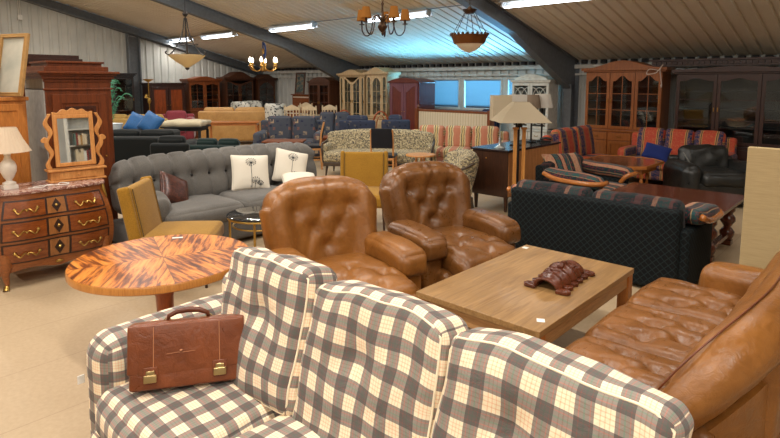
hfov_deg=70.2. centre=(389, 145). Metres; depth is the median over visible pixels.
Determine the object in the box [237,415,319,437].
seat cushion
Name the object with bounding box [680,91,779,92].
shelf
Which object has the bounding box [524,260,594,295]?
carving
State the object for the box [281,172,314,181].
cushion
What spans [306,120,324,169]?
dining chair
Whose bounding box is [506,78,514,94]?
window
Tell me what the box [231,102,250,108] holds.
tub chair
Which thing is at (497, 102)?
table lamp
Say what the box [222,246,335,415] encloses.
cushion
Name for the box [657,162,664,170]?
seat cushion
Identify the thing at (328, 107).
dining chair
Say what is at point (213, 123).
table
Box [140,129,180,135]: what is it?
cushion
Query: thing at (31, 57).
wardrobe
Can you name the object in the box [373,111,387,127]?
bentwood chair
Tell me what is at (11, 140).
table lamp
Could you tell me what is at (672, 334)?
seat cushion
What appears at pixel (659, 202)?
cushion
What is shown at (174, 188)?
cushion
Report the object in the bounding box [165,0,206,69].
lamp
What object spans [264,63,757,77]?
trim
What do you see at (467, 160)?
floral armchair
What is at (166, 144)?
armchair
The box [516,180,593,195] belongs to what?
cushion
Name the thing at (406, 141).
floral sofa
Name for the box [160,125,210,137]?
table
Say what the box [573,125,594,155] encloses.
cushion
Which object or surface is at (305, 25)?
ceiling light
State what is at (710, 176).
seat cushion
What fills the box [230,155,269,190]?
cushion
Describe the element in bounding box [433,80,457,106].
blind
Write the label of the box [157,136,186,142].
cushion
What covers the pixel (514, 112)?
floor lamp
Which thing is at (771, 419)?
cushion
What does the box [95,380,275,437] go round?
seat cushion
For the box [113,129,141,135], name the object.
cushion
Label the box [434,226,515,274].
seat cushion
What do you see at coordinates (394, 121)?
armchair
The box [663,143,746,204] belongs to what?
armchair
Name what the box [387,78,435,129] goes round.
wardrobe
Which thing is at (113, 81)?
potted palm
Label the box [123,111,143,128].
cushion
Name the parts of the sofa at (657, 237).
arm, arm, arm rail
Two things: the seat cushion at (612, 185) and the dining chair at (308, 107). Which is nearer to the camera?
the seat cushion at (612, 185)
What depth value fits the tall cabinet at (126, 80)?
15.48 m
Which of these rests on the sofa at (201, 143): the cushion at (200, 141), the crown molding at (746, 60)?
the cushion at (200, 141)
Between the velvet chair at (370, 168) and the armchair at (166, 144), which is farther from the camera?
the armchair at (166, 144)
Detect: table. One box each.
[65,234,247,311]
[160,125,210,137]
[210,121,260,137]
[226,206,262,245]
[262,139,305,143]
[319,135,327,143]
[406,152,435,161]
[416,245,633,341]
[585,155,663,183]
[614,182,743,262]
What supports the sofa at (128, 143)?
on the floor
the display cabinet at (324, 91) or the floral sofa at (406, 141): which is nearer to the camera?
the floral sofa at (406, 141)
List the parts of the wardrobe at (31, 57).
cornice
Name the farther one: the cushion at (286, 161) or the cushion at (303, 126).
the cushion at (303, 126)
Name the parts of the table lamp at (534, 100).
lamp shade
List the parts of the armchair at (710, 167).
arm, arm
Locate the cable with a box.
[191,0,499,36]
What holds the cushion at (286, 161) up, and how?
on the sofa at (207, 172)
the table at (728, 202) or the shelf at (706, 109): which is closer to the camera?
the table at (728, 202)
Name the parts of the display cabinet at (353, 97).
door, door, crown, door, panel, door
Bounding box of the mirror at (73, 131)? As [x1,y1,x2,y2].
[40,108,106,183]
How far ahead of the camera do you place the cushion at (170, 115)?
15.65 m
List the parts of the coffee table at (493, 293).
leg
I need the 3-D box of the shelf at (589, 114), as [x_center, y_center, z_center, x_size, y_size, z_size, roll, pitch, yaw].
[4.402,-0.576,10.363,1.310,0.016,0.398,6,9,43]
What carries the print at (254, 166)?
attached to the cushion at (248, 172)
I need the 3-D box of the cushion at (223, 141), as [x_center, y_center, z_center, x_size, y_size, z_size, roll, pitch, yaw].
[-2.706,0.061,9.346,0.373,0.388,0.233,1,7,5]
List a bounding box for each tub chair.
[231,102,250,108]
[244,101,261,106]
[265,103,285,119]
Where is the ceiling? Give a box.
[54,0,779,68]
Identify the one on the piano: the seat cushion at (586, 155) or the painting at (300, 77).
the painting at (300, 77)
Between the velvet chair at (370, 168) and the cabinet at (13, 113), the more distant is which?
the velvet chair at (370, 168)
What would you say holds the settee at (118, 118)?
on the floor
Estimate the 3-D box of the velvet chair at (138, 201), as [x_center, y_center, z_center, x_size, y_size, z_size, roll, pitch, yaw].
[-1.860,0.726,4.806,0.724,0.865,0.630,-1,7,-5]
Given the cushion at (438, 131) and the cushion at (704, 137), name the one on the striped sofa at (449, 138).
the cushion at (438, 131)
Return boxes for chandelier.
[249,42,277,71]
[357,0,409,36]
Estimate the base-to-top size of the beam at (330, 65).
4.777 m
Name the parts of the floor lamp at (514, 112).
post, post, lamp shade, post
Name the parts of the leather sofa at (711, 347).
arm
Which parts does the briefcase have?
handle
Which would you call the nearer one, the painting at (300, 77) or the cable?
the cable
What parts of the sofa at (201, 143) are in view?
frame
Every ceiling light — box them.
[166,36,193,42]
[199,31,238,39]
[266,21,318,32]
[367,8,432,21]
[498,0,582,8]
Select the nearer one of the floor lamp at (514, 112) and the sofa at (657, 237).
the sofa at (657, 237)
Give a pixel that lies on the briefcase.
(180, 352)
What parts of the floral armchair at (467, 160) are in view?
backrest, arm rail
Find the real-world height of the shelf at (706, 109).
0.016 m
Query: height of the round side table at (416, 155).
0.543 m
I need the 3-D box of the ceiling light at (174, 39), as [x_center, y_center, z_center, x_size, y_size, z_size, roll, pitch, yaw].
[-6.282,-3.132,16.354,1.640,0.141,0.252,6,9,43]
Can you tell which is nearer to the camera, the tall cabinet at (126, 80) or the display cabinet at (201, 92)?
the tall cabinet at (126, 80)
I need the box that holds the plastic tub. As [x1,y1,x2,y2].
[113,123,122,128]
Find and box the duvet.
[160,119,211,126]
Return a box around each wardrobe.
[23,54,82,96]
[25,61,119,242]
[140,83,187,114]
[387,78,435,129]
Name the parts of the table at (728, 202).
leg, leg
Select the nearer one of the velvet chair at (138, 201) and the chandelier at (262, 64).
the velvet chair at (138, 201)
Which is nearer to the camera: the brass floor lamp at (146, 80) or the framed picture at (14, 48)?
the framed picture at (14, 48)
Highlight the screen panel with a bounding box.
[739,146,779,268]
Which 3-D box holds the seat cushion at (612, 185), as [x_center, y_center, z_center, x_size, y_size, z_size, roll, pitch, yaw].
[2.456,0.553,6.723,0.650,0.200,0.794,6,9,43]
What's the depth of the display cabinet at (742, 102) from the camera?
9.18 m
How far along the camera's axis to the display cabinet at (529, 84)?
11.45 m
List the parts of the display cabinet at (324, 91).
door, crown, door, panel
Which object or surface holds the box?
attached to the wall at (51, 32)
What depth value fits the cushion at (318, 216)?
3.87 m
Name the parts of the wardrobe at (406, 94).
panel, door, panel, door, crown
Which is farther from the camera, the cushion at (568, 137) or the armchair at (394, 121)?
the armchair at (394, 121)
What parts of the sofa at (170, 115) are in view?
arm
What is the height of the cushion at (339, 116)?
0.598 m
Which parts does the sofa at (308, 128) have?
arm, frame, arm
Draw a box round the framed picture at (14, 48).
[0,33,29,96]
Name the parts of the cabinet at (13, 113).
panel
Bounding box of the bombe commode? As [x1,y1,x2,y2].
[0,178,113,291]
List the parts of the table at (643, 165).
leg, leg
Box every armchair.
[150,136,189,154]
[258,175,426,296]
[339,115,374,129]
[378,161,519,289]
[381,115,409,129]
[444,149,478,208]
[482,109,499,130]
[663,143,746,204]
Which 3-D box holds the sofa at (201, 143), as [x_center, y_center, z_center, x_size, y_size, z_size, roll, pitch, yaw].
[-2.873,0.219,9.597,1.174,0.767,0.817,1,7,5]
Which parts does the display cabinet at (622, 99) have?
door, panel, drawer, door, panel, door, drawer, door, panel, crown, door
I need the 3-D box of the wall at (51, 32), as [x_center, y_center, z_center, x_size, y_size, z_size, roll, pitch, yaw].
[-11.378,-2.052,11.765,0.100,4.782,20.600,6,9,43]
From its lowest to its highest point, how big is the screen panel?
1.270 m
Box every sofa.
[77,246,697,437]
[108,142,316,243]
[113,129,196,162]
[162,110,195,139]
[190,138,258,149]
[198,107,264,140]
[253,115,325,158]
[315,112,349,142]
[321,129,434,174]
[413,125,508,160]
[507,180,723,285]
[543,125,606,158]
[564,251,779,437]
[617,127,736,180]
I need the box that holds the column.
[125,34,143,113]
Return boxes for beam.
[21,0,263,74]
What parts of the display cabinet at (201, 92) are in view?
door, crown, panel, door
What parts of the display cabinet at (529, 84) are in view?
drawer, door, crown, panel, drawer, door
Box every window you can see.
[426,78,459,109]
[462,78,502,110]
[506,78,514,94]
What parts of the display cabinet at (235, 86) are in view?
door, crown, panel, door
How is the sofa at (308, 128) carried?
on the floor
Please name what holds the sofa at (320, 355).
on the floor
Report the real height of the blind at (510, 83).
0.682 m
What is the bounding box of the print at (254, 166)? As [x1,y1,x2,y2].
[246,158,263,185]
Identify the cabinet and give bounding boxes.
[0,96,31,184]
[110,73,136,115]
[179,76,222,138]
[216,72,255,106]
[253,74,277,107]
[306,77,339,113]
[336,70,366,115]
[363,67,400,127]
[509,74,557,140]
[581,60,675,154]
[671,65,779,161]
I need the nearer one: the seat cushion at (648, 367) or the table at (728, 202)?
the seat cushion at (648, 367)
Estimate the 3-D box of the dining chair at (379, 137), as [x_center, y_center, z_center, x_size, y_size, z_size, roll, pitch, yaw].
[-0.111,0.143,9.550,0.430,0.930,0.497,1,7,8]
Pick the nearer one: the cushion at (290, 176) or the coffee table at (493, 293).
the coffee table at (493, 293)
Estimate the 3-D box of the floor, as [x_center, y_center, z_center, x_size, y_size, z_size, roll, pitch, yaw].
[-3.132,1.249,4.442,22.400,0.100,20.600,6,9,43]
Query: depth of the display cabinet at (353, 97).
14.96 m
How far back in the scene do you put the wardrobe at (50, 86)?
5.56 m
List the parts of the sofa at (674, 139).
arm, frame, arm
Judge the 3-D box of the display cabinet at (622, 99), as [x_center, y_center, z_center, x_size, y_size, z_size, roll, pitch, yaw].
[4.366,-0.532,10.328,1.520,2.090,0.530,6,9,43]
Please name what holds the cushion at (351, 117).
on the armchair at (353, 121)
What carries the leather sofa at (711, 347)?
on the floor
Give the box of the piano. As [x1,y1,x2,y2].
[288,94,308,116]
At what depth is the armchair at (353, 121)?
12.13 m
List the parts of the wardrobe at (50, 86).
panel, cornice, moulding, door, panel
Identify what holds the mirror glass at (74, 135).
attached to the mirror at (73, 131)
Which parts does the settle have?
post, rail, backrest, post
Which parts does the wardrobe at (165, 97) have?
door, panel, crown, door, panel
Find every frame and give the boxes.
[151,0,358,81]
[454,0,579,127]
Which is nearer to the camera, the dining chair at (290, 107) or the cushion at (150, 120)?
the cushion at (150, 120)
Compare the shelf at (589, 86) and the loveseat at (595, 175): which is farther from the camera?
the shelf at (589, 86)
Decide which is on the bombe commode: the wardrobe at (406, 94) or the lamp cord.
the lamp cord
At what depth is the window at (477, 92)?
13.36 m
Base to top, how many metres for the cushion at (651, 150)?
0.288 m
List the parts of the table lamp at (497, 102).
lamp shade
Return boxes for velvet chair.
[117,176,223,287]
[340,151,387,230]
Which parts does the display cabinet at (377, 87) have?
door, drawer, door, crown, door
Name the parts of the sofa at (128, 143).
frame, arm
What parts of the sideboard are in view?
leg, leg, panel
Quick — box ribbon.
[646,64,663,87]
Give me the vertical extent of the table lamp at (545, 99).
0.700 m
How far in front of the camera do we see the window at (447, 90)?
14.01 m
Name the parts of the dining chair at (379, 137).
backrest, seat, leg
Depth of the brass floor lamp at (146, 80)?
13.13 m
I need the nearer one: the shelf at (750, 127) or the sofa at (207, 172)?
the sofa at (207, 172)
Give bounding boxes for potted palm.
[110,79,132,118]
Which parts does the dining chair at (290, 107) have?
rail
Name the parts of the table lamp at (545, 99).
lamp shade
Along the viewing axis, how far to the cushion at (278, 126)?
12.48 m
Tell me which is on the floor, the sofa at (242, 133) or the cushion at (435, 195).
the sofa at (242, 133)
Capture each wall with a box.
[0,0,259,82]
[268,53,779,140]
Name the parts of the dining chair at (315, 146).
seat, leg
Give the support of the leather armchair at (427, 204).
on the floor
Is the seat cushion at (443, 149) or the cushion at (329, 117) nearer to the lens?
the seat cushion at (443, 149)
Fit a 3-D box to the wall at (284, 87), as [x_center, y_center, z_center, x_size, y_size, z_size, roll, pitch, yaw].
[3.902,-0.761,11.840,22.400,2.200,0.120,6,9,43]
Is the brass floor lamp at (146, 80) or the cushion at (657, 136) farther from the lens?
the brass floor lamp at (146, 80)
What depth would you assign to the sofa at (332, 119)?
13.58 m
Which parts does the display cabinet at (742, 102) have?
door, crown, panel, door, drawer, door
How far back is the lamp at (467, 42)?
6.00 m
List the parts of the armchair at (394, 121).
frame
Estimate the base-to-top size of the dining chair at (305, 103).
1.121 m
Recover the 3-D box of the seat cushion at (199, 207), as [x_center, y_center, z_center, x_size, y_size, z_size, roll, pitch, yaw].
[-2.065,0.683,5.785,0.781,0.243,0.868,6,9,43]
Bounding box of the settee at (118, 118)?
[112,114,167,128]
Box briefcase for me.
[127,306,242,391]
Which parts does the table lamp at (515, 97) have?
lamp shade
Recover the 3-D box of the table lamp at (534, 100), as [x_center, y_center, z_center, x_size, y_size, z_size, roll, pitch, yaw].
[2.055,-0.397,8.059,0.258,0.690,0.258,6,9,43]
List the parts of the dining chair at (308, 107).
rail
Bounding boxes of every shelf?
[588,113,656,116]
[589,86,658,86]
[589,100,657,101]
[678,124,779,130]
[679,107,779,111]
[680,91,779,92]
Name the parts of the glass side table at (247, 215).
leg, glass, leg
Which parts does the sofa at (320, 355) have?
arm, frame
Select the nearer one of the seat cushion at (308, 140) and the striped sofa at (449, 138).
the striped sofa at (449, 138)
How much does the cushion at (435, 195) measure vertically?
0.734 m
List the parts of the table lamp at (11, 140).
lamp shade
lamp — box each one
[0,127,31,189]
[143,79,153,109]
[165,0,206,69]
[449,0,488,52]
[490,95,511,148]
[491,102,551,184]
[507,94,526,144]
[526,95,540,142]
[535,94,553,141]
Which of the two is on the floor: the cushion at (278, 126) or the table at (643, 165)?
the table at (643, 165)
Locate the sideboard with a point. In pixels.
(495, 167)
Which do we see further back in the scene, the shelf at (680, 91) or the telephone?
the shelf at (680, 91)
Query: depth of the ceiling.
10.81 m
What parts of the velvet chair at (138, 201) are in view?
backrest, seat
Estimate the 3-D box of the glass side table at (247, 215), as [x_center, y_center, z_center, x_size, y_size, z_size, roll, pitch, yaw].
[-1.192,0.866,5.141,0.610,0.502,0.610,6,9,43]
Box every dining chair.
[284,105,299,115]
[299,102,312,113]
[301,105,316,115]
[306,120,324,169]
[322,105,336,112]
[370,128,397,167]
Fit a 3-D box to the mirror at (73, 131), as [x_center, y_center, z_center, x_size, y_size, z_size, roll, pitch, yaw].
[-2.891,-0.019,5.087,0.532,0.661,0.164,-6,9,-43]
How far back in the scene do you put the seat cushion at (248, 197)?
6.12 m
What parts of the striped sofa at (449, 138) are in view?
frame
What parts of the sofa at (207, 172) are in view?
arm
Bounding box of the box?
[17,0,22,19]
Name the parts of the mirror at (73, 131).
frame, drawer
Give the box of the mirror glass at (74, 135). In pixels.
[57,118,91,162]
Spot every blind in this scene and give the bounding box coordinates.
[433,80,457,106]
[509,79,514,93]
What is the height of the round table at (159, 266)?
0.600 m
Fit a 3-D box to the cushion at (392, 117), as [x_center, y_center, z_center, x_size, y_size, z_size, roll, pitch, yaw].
[0.110,-0.367,12.025,0.300,0.623,0.265,-1,7,-6]
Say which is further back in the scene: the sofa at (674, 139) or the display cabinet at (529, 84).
the display cabinet at (529, 84)
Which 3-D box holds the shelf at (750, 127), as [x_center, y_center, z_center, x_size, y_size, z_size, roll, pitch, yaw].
[5.751,-0.301,9.134,1.800,0.016,0.398,6,9,43]
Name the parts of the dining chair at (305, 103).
rail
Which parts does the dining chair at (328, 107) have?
rail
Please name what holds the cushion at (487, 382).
on the sofa at (320, 355)
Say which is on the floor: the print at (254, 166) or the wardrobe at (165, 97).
the wardrobe at (165, 97)
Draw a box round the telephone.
[540,137,551,142]
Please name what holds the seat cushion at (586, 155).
on the sofa at (579, 139)
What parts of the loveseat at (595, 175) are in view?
arm, arm rail, arm, arm rail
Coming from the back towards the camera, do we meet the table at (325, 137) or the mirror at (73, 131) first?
the table at (325, 137)
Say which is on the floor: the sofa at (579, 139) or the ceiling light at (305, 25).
the sofa at (579, 139)
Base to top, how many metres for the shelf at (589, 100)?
0.016 m
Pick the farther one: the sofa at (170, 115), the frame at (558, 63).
the sofa at (170, 115)
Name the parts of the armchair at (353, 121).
frame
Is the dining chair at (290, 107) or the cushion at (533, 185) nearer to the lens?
the cushion at (533, 185)
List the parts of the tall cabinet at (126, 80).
panel, door, crown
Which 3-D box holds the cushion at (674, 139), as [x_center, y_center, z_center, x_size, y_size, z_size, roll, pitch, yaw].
[4.813,-0.011,9.244,0.444,0.549,0.269,6,9,43]
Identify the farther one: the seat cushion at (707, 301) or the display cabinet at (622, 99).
the display cabinet at (622, 99)
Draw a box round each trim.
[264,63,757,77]
[267,55,779,70]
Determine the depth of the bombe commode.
4.72 m
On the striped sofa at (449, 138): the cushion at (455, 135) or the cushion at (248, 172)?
the cushion at (455, 135)
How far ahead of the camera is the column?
15.97 m
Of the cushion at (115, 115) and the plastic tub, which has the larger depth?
the cushion at (115, 115)
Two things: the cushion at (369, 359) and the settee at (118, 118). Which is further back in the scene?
the settee at (118, 118)
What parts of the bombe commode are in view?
leg, veneer panel, veneer panel, handle, veneer panel, handle, handle, drawer, drawer, drawer, veneer panel, veneer panel, veneer panel, veneer panel, handle, veneer panel, handle, veneer panel, handle, leg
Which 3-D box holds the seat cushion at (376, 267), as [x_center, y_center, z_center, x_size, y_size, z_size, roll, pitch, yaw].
[-0.228,0.920,3.593,0.603,0.279,0.840,-4,8,-33]
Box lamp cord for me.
[28,182,68,188]
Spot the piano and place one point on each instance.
(297, 99)
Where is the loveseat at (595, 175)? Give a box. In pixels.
[535,155,638,192]
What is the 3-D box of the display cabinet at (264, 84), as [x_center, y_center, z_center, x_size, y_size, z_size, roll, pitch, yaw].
[-4.234,-1.424,18.677,0.480,1.950,0.820,6,9,43]
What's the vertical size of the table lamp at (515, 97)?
0.700 m
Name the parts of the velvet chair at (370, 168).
backrest, seat, leg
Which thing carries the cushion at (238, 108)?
on the sofa at (242, 133)
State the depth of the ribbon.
9.56 m
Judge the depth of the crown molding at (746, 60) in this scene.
9.16 m
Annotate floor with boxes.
[0,138,743,437]
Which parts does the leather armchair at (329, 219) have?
panel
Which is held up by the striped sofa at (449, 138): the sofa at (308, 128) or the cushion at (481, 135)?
the cushion at (481, 135)
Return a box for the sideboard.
[471,139,560,211]
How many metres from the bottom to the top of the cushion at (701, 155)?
0.523 m
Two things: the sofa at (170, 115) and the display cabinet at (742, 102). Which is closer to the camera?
the display cabinet at (742, 102)
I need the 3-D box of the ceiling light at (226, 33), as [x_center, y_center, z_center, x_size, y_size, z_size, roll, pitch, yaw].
[-4.596,-2.952,14.800,1.640,0.141,0.252,6,9,43]
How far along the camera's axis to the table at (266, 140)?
10.98 m
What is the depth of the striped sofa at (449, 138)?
10.89 m
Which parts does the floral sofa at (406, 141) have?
arm rail, arm, frame, seat, backrest, arm, arm rail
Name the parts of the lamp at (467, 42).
lamp shade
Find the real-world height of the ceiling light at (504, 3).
0.141 m
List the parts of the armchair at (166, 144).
frame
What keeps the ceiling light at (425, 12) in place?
attached to the ceiling
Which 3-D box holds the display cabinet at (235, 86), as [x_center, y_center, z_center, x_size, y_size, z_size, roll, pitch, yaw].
[-4.951,-1.384,17.978,0.530,2.030,1.160,6,9,43]
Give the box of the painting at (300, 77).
[295,72,305,93]
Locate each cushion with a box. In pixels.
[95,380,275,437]
[112,114,126,117]
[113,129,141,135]
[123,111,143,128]
[137,110,164,129]
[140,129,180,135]
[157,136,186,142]
[160,171,188,203]
[164,194,244,222]
[166,110,186,119]
[196,138,217,144]
[204,107,234,110]
[217,138,239,144]
[219,185,275,206]
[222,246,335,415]
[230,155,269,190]
[235,107,264,110]
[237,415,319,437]
[258,175,376,258]
[268,116,291,138]
[272,148,307,181]
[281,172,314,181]
[291,277,466,437]
[292,115,316,138]
[293,138,312,143]
[318,252,418,296]
[320,112,334,133]
[335,112,349,130]
[347,115,367,119]
[378,161,470,230]
[388,115,401,119]
[419,125,444,146]
[431,326,697,437]
[433,146,443,157]
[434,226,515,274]
[440,146,470,157]
[445,125,471,147]
[472,126,498,146]
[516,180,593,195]
[542,152,582,180]
[550,127,578,154]
[564,336,714,437]
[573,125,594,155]
[583,153,606,157]
[584,302,718,362]
[592,189,685,227]
[603,181,626,189]
[626,277,740,323]
[636,127,665,155]
[641,142,671,161]
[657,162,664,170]
[664,129,694,154]
[677,143,728,167]
[694,130,725,146]
[698,166,745,186]
[729,251,779,437]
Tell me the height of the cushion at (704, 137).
0.549 m
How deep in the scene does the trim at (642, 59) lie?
12.95 m
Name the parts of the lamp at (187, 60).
arm, rod, lamp shade, arm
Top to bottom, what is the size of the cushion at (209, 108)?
0.645 m
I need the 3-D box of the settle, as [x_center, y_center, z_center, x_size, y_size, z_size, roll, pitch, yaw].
[1.237,-0.288,12.186,2.060,1.180,0.600,6,9,43]
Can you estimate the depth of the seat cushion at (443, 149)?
10.55 m
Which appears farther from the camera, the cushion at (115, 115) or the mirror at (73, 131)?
the cushion at (115, 115)
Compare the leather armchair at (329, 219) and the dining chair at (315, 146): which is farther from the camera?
the dining chair at (315, 146)
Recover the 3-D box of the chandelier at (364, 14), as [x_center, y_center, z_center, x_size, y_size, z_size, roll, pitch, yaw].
[-0.064,-1.975,4.825,0.485,2.008,0.466,1,7,6]
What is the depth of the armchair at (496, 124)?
12.76 m
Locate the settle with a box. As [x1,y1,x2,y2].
[415,104,493,128]
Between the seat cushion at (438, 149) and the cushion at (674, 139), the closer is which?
the cushion at (674, 139)
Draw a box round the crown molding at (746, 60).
[649,57,779,66]
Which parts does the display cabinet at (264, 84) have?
panel, door, crown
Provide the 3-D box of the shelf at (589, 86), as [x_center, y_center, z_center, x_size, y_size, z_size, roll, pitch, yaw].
[4.402,-1.102,10.302,1.310,0.016,0.398,6,9,43]
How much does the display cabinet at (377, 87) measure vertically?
2.070 m
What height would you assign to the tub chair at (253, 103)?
1.120 m
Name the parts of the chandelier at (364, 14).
lamp shade, lamp shade, arm, arm, stem, lamp shade, arm, lamp shade, arm, lamp shade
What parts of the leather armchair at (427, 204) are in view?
panel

